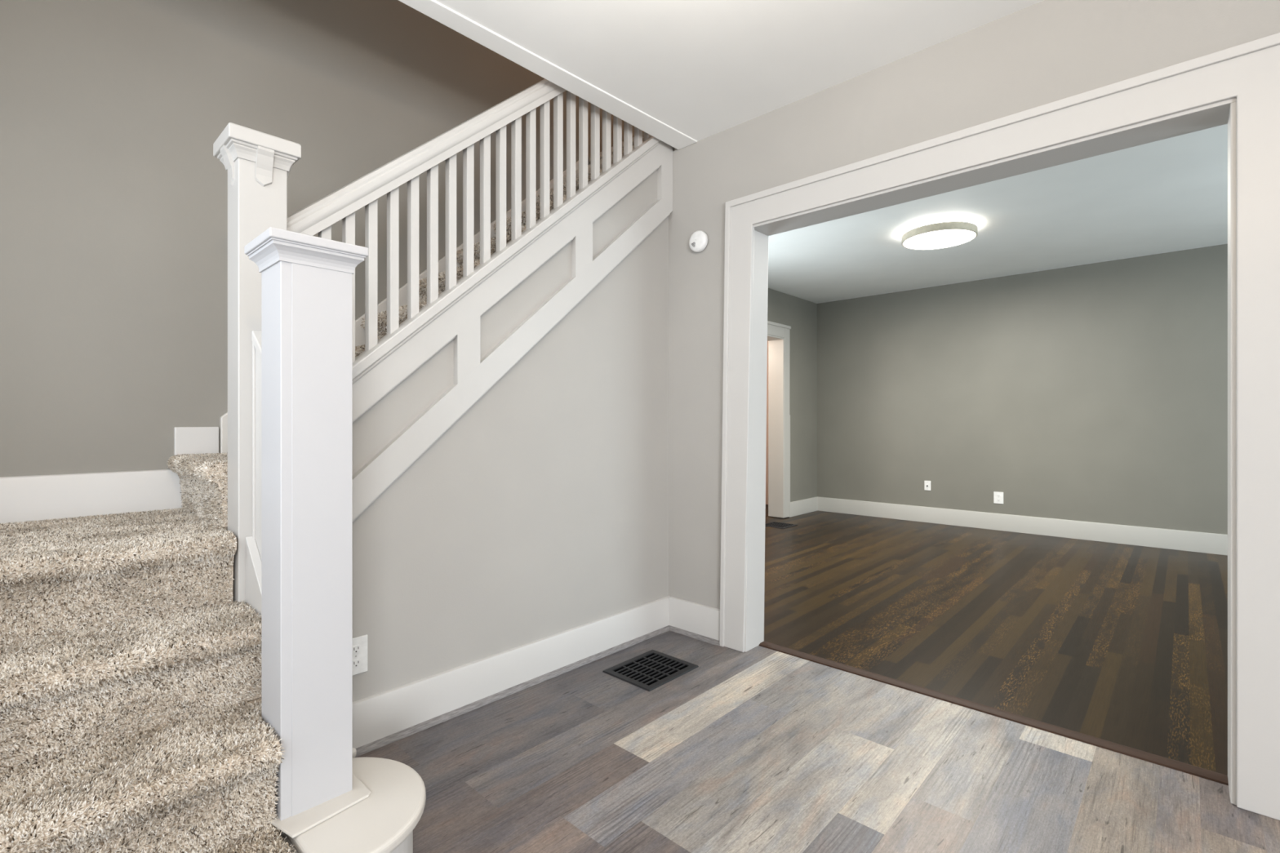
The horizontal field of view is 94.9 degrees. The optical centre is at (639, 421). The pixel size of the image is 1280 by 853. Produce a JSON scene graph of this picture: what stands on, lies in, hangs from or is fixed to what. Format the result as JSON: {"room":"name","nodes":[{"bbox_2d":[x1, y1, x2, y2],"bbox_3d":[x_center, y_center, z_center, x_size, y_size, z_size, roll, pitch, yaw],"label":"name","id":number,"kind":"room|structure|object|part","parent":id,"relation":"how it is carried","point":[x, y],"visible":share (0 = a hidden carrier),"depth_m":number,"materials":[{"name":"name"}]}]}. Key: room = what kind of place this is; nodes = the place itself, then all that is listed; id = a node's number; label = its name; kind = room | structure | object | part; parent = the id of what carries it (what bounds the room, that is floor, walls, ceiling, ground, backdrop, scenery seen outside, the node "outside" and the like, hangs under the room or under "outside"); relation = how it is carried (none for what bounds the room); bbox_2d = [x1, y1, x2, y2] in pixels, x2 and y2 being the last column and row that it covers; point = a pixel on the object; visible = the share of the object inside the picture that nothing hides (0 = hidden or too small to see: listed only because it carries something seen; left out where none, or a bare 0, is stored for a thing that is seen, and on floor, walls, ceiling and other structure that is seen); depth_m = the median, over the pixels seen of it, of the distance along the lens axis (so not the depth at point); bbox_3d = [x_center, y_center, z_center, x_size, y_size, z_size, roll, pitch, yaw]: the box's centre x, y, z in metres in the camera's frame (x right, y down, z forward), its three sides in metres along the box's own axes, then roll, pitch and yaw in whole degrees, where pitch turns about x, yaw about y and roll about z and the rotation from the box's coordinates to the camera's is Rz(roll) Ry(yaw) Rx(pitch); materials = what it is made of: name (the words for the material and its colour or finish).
{"room":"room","nodes":[
{"label":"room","id":0,"kind":"room"},
{"bbox_2d":[0,0,644,766],"bbox_3d":[-0.701,-1.500,3.300,0.120,5.200,5.320,0,0,43],"label":"wall","id":1,"kind":"structure","parent":0,"point":[113,189],"depth_m":2.10,"materials":[{"name":"grey paint"}]},
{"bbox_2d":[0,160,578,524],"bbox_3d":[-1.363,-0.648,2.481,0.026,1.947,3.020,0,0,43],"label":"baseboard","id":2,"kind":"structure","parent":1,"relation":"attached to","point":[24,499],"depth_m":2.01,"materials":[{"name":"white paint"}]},
{"bbox_2d":[352,146,674,702],"bbox_3d":[-0.474,-0.245,2.512,0.055,2.690,1.885,0,0,43],"label":"wall","id":3,"kind":"structure","parent":0,"point":[542,511],"depth_m":2.50,"materials":[{"name":"beige paint"}]},
{"bbox_2d":[352,634,367,675],"bbox_3d":[-0.947,0.780,1.957,0.009,0.123,0.078,0,0,43],"label":"wall outlet","id":4,"kind":"object","parent":3,"relation":"attached to","point":[359,643],"visible":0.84,"depth_m":1.97,"materials":[{"name":"white plastic"}]},
{"bbox_2d":[352,658,360,667],"bbox_3d":[-0.945,0.804,1.956,0.004,0.025,0.033,0,0,43],"label":"socket","id":5,"kind":"object","parent":4,"relation":"attached to","point":[356,662],"depth_m":1.96,"materials":[{"name":"white plastic"}]},
{"bbox_2d":[352,644,361,653],"bbox_3d":[-0.945,0.757,1.956,0.004,0.025,0.033,0,0,43],"label":"socket","id":6,"kind":"object","parent":4,"relation":"attached to","point":[357,649],"depth_m":1.96,"materials":[{"name":"white plastic"}]},
{"bbox_2d":[352,595,670,748],"bbox_3d":[-0.463,1.016,2.471,0.018,0.168,1.830,0,0,43],"label":"baseboard","id":7,"kind":"structure","parent":3,"relation":"attached to","point":[376,717],"depth_m":2.33,"materials":[{"name":"white paint"}]},
{"bbox_2d":[355,625,669,757],"bbox_3d":[-0.449,1.091,2.459,0.019,0.019,1.792,0,0,43],"label":"trim","id":8,"kind":"structure","parent":3,"relation":"attached to","point":[382,742],"depth_m":2.32,"materials":[{"name":"grey wood"}]},
{"bbox_2d":[352,140,672,522],"bbox_3d":[-0.460,-0.516,2.459,0.038,2.062,1.841,0,0,43],"label":"stair stringer trim","id":9,"kind":"structure","parent":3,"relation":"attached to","point":[459,322],"depth_m":2.31,"materials":[{"name":"beige paint"}]},
{"bbox_3d":[-0.467,-0.617,2.466,0.018,1.441,1.658,0,0,43],"label":"panel moulding","id":10,"kind":"part","parent":9,"relation":"part of","materials":[{"name":"beige paint"}]},
{"bbox_3d":[-0.461,-0.750,2.458,0.038,1.594,1.837,0,0,43],"label":"bead moulding","id":11,"kind":"part","parent":9,"relation":"part of","materials":[{"name":"beige paint"}]},
{"bbox_2d":[398,0,697,149],"bbox_3d":[-0.784,-1.442,1.949,0.133,0.016,3.028,0,0,43],"label":"trim","id":12,"kind":"structure","parent":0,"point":[433,9],"depth_m":2.41,"materials":[{"name":"white paint"}]},
{"bbox_2d":[589,132,644,162],"bbox_3d":[0.695,-1.620,4.163,0.750,0.030,2.155,0,0,43],"label":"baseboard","id":13,"kind":"structure","parent":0,"point":[611,148],"depth_m":3.49,"materials":[{"name":"white wood"}]},
{"bbox_2d":[208,631,1279,852],"bbox_3d":[0.500,1.100,-0.909,6.030,0.001,5.750,0,0,43],"label":"floor","id":14,"kind":"structure","parent":0,"point":[760,749],"depth_m":1.83,"materials":[{"name":"wood"}]},
{"bbox_2d":[245,330,261,615],"bbox_3d":[-0.975,0.419,1.594,0.317,1.362,0.088,0,0,43],"label":"stair trim","id":15,"kind":"structure","parent":14,"relation":"on","point":[253,544],"depth_m":1.66,"materials":[{"name":"beige paint"}]},
{"bbox_3d":[-0.970,-0.133,1.599,0.317,0.257,0.074,0,0,43],"label":"cap rail","id":16,"kind":"part","parent":15,"relation":"part of","materials":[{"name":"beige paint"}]},
{"bbox_3d":[-0.970,0.433,1.599,0.317,1.334,0.058,0,0,43],"label":"panel","id":17,"kind":"part","parent":15,"relation":"part of","materials":[{"name":"beige paint"}]},
{"bbox_2d":[0,145,634,852],"bbox_3d":[-0.809,-0.168,2.011,1.441,2.535,3.074,0,0,43],"label":"staircase","id":18,"kind":"structure","parent":14,"relation":"on","point":[202,778],"depth_m":1.33,"materials":[{"name":"carpet"}]},
{"bbox_2d":[213,122,301,603],"bbox_3d":[-1.137,-0.151,1.746,0.182,1.356,0.182,0,0,43],"label":"newel post","id":19,"kind":"object","parent":18,"relation":"on","point":[258,164],"visible":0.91,"depth_m":1.68,"materials":[{"name":"beige paint"}]},
{"bbox_3d":[-1.137,-0.137,1.746,0.122,1.327,0.124,0,0,43],"label":"post","id":20,"kind":"part","parent":19,"relation":"part of","materials":[{"name":"beige paint"}]},
{"bbox_3d":[-1.137,-0.766,1.746,0.166,0.041,0.166,0,0,43],"label":"cap moulding","id":21,"kind":"part","parent":19,"relation":"part of","materials":[{"name":"beige paint"}]},
{"bbox_2d":[244,226,370,838],"bbox_3d":[-0.793,0.239,1.414,0.251,1.331,0.213,0,0,43],"label":"newel post","id":22,"kind":"object","parent":18,"relation":"on","point":[307,280],"visible":0.89,"depth_m":1.37,"materials":[{"name":"white paint"}]},
{"bbox_3d":[-0.810,0.263,1.429,0.148,1.284,0.154,0,0,43],"label":"post","id":23,"kind":"part","parent":22,"relation":"part of","materials":[{"name":"white paint"}]},
{"bbox_3d":[-0.810,-0.384,1.429,0.196,0.043,0.202,0,0,43],"label":"cap moulding","id":24,"kind":"part","parent":22,"relation":"part of","materials":[{"name":"white paint"}]},
{"bbox_3d":[-0.786,0.901,1.412,0.237,0.007,0.206,0,0,43],"label":"plate","id":25,"kind":"part","parent":22,"relation":"part of","materials":[{"name":"beige paint"}]},
{"bbox_2d":[287,78,660,379],"bbox_3d":[-0.482,-1.077,2.477,0.110,2.218,1.837,0,0,43],"label":"balustrade","id":26,"kind":"object","parent":18,"relation":"on","point":[319,216],"visible":0.73,"depth_m":2.28,"materials":[{"name":"beige paint"}]},
{"bbox_3d":[-0.495,-1.350,2.486,0.079,1.674,1.832,0,0,43],"label":"handrail","id":27,"kind":"part","parent":26,"relation":"part of","materials":[{"name":"beige paint"}]},
{"bbox_3d":[-0.480,-0.780,2.475,0.104,1.623,1.837,0,0,43],"label":"rail","id":28,"kind":"part","parent":26,"relation":"part of","materials":[{"name":"beige paint"}]},
{"bbox_2d":[602,649,698,691],"bbox_3d":[0.049,1.097,2.611,0.278,0.006,0.332,0,0,43],"label":"floor vent","id":29,"kind":"object","parent":14,"relation":"in","point":[650,670],"visible":1,"depth_m":2.60,"materials":[{"name":"black metal"}]},
{"bbox_2d":[616,653,685,684],"bbox_3d":[0.049,1.097,2.611,0.218,0.004,0.272,0,0,43],"label":"grille","id":30,"kind":"object","parent":29,"relation":"attached to","point":[646,668],"depth_m":2.61,"materials":[{"name":"black metal"}]},
{"bbox_2d":[765,340,768,504],"bbox_3d":[0.743,-0.182,6.852,1.200,2.565,2.850,0,0,43],"label":"wall","id":31,"kind":"structure","parent":0,"point":[766,446],"depth_m":7.79,"materials":[{"name":"paint"}]},
{"bbox_2d":[767,288,817,518],"bbox_3d":[0.676,-0.182,5.774,0.170,2.565,4.280,0,0,43],"label":"wall","id":32,"kind":"structure","parent":0,"point":[801,314],"depth_m":7.00,"materials":[{"name":"grey paint"}]},
{"bbox_2d":[767,320,791,517],"bbox_3d":[1.249,-0.004,6.374,0.212,2.184,1.198,0,0,43],"label":"door","id":33,"kind":"structure","parent":32,"relation":"in","point":[778,335],"depth_m":6.70,"materials":[{"name":"white wood"}]},
{"bbox_3d":[1.274,-1.008,6.276,0.022,0.115,1.050,0,0,43],"label":"casing","id":34,"kind":"part","parent":33,"relation":"part of","materials":[{"name":"white wood"}]},
{"bbox_3d":[1.675,-0.001,6.708,0.022,2.178,0.128,0,0,43],"label":"casing","id":35,"kind":"part","parent":33,"relation":"part of","materials":[{"name":"white wood"}]},
{"bbox_2d":[787,497,817,517],"bbox_3d":[1.949,1.012,7.005,0.018,0.168,0.707,0,0,43],"label":"baseboard","id":36,"kind":"structure","parent":32,"relation":"attached to","point":[811,504],"depth_m":6.99,"materials":[{"name":"white wood"}]},
{"bbox_2d":[435,0,1227,303],"bbox_3d":[1.455,-1.538,1.139,7.620,0.195,10.250,0,0,43],"label":"ceiling","id":37,"kind":"structure","parent":0,"point":[701,68],"depth_m":2.89,"materials":[{"name":"white paint"}]},
{"bbox_2d":[902,221,977,249],"bbox_3d":[2.272,-1.420,4.469,0.514,0.090,0.514,0,0,43],"label":"ceiling lamp","id":38,"kind":"object","parent":37,"relation":"attached to","point":[948,233],"visible":1,"depth_m":4.36,"materials":[{"name":"white plastic"}]},
{"bbox_2d":[903,229,975,249],"bbox_3d":[2.272,-1.381,4.469,0.490,0.011,0.490,0,0,43],"label":"diffuser","id":39,"kind":"object","parent":38,"relation":"attached to","point":[922,239],"depth_m":4.42,"materials":[{"name":"white plastic"}]},
{"bbox_2d":[668,0,1279,608],"bbox_3d":[2.401,-0.170,1.151,6.050,2.540,0.136,0,0,43],"label":"wall","id":40,"kind":"structure","parent":0,"point":[1046,51],"depth_m":2.47,"materials":[{"name":"beige paint"}]},
{"bbox_2d":[669,596,719,640],"bbox_3d":[0.286,1.016,3.011,0.344,0.168,0.018,0,0,43],"label":"baseboard","id":41,"kind":"structure","parent":40,"relation":"attached to","point":[693,617],"depth_m":3.00,"materials":[{"name":"white paint"}]},
{"bbox_2d":[669,625,719,646],"bbox_3d":[0.271,1.091,3.000,0.337,0.019,0.019,0,0,43],"label":"trim","id":42,"kind":"structure","parent":40,"relation":"attached to","point":[704,638],"depth_m":2.99,"materials":[{"name":"grey wood"}]},
{"bbox_2d":[688,230,707,252],"bbox_3d":[0.294,-0.919,2.991,0.109,0.109,0.038,0,0,43],"label":"smoke detector","id":43,"kind":"object","parent":40,"relation":"attached to","point":[698,242],"visible":1,"depth_m":2.97,"materials":[{"name":"white plastic"}]},
{"bbox_2d":[719,32,1279,820],"bbox_3d":[1.198,0.015,2.258,2.038,2.170,0.185,0,0,43],"label":"door frame","id":44,"kind":"structure","parent":40,"relation":"in","point":[1237,86],"depth_m":1.77,"materials":[{"name":"white paint"}]},
{"bbox_2d":[758,641,1228,785],"bbox_3d":[1.208,1.095,2.347,1.665,0.009,0.060,0,0,43],"label":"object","id":45,"kind":"structure","parent":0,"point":[1148,757],"depth_m":2.15,"materials":[{"name":"wood"}]},
{"bbox_2d":[764,504,1227,775],"bbox_3d":[1.907,1.096,4.640,8.923,0.001,4.305,0,0,43],"label":"floor","id":46,"kind":"structure","parent":0,"point":[1126,645],"depth_m":3.21,"materials":[{"name":"brown wood"}]},
{"bbox_2d":[764,521,797,528],"bbox_3d":[1.464,1.093,6.217,0.290,0.006,0.302,0,0,43],"label":"floor vent","id":47,"kind":"object","parent":46,"relation":"in","point":[773,524],"visible":0.96,"depth_m":6.20,"materials":[{"name":"black metal"}]},
{"bbox_2d":[764,522,791,527],"bbox_3d":[1.464,1.093,6.217,0.230,0.004,0.242,0,0,43],"label":"grille","id":48,"kind":"object","parent":47,"relation":"attached to","point":[770,524],"depth_m":6.21,"materials":[{"name":"black metal"}]},
{"bbox_2d":[817,244,1227,534],"bbox_3d":[4.452,-0.182,5.269,6.290,2.565,0.120,0,0,43],"label":"wall","id":49,"kind":"structure","parent":0,"point":[1095,392],"depth_m":5.71,"materials":[{"name":"grey paint"}]},
{"bbox_2d":[924,480,930,490],"bbox_3d":[3.132,0.695,6.401,0.066,0.104,0.018,0,0,43],"label":"cable plate","id":50,"kind":"object","parent":49,"relation":"attached to","point":[926,483],"visible":1,"depth_m":6.40,"materials":[{"name":"white plastic"}]},
{"bbox_2d":[993,491,1003,503],"bbox_3d":[3.629,0.769,5.946,0.086,0.118,0.009,0,0,43],"label":"wall outlet","id":51,"kind":"object","parent":49,"relation":"attached to","point":[997,496],"visible":1,"depth_m":5.95,"materials":[{"name":"white plastic"}]},
{"bbox_2d":[817,497,1227,555],"bbox_3d":[4.405,1.012,5.218,6.050,0.168,0.018,0,0,43],"label":"baseboard","id":52,"kind":"structure","parent":49,"relation":"attached to","point":[1185,540],"depth_m":5.68,"materials":[{"name":"white wood"}]}
]}

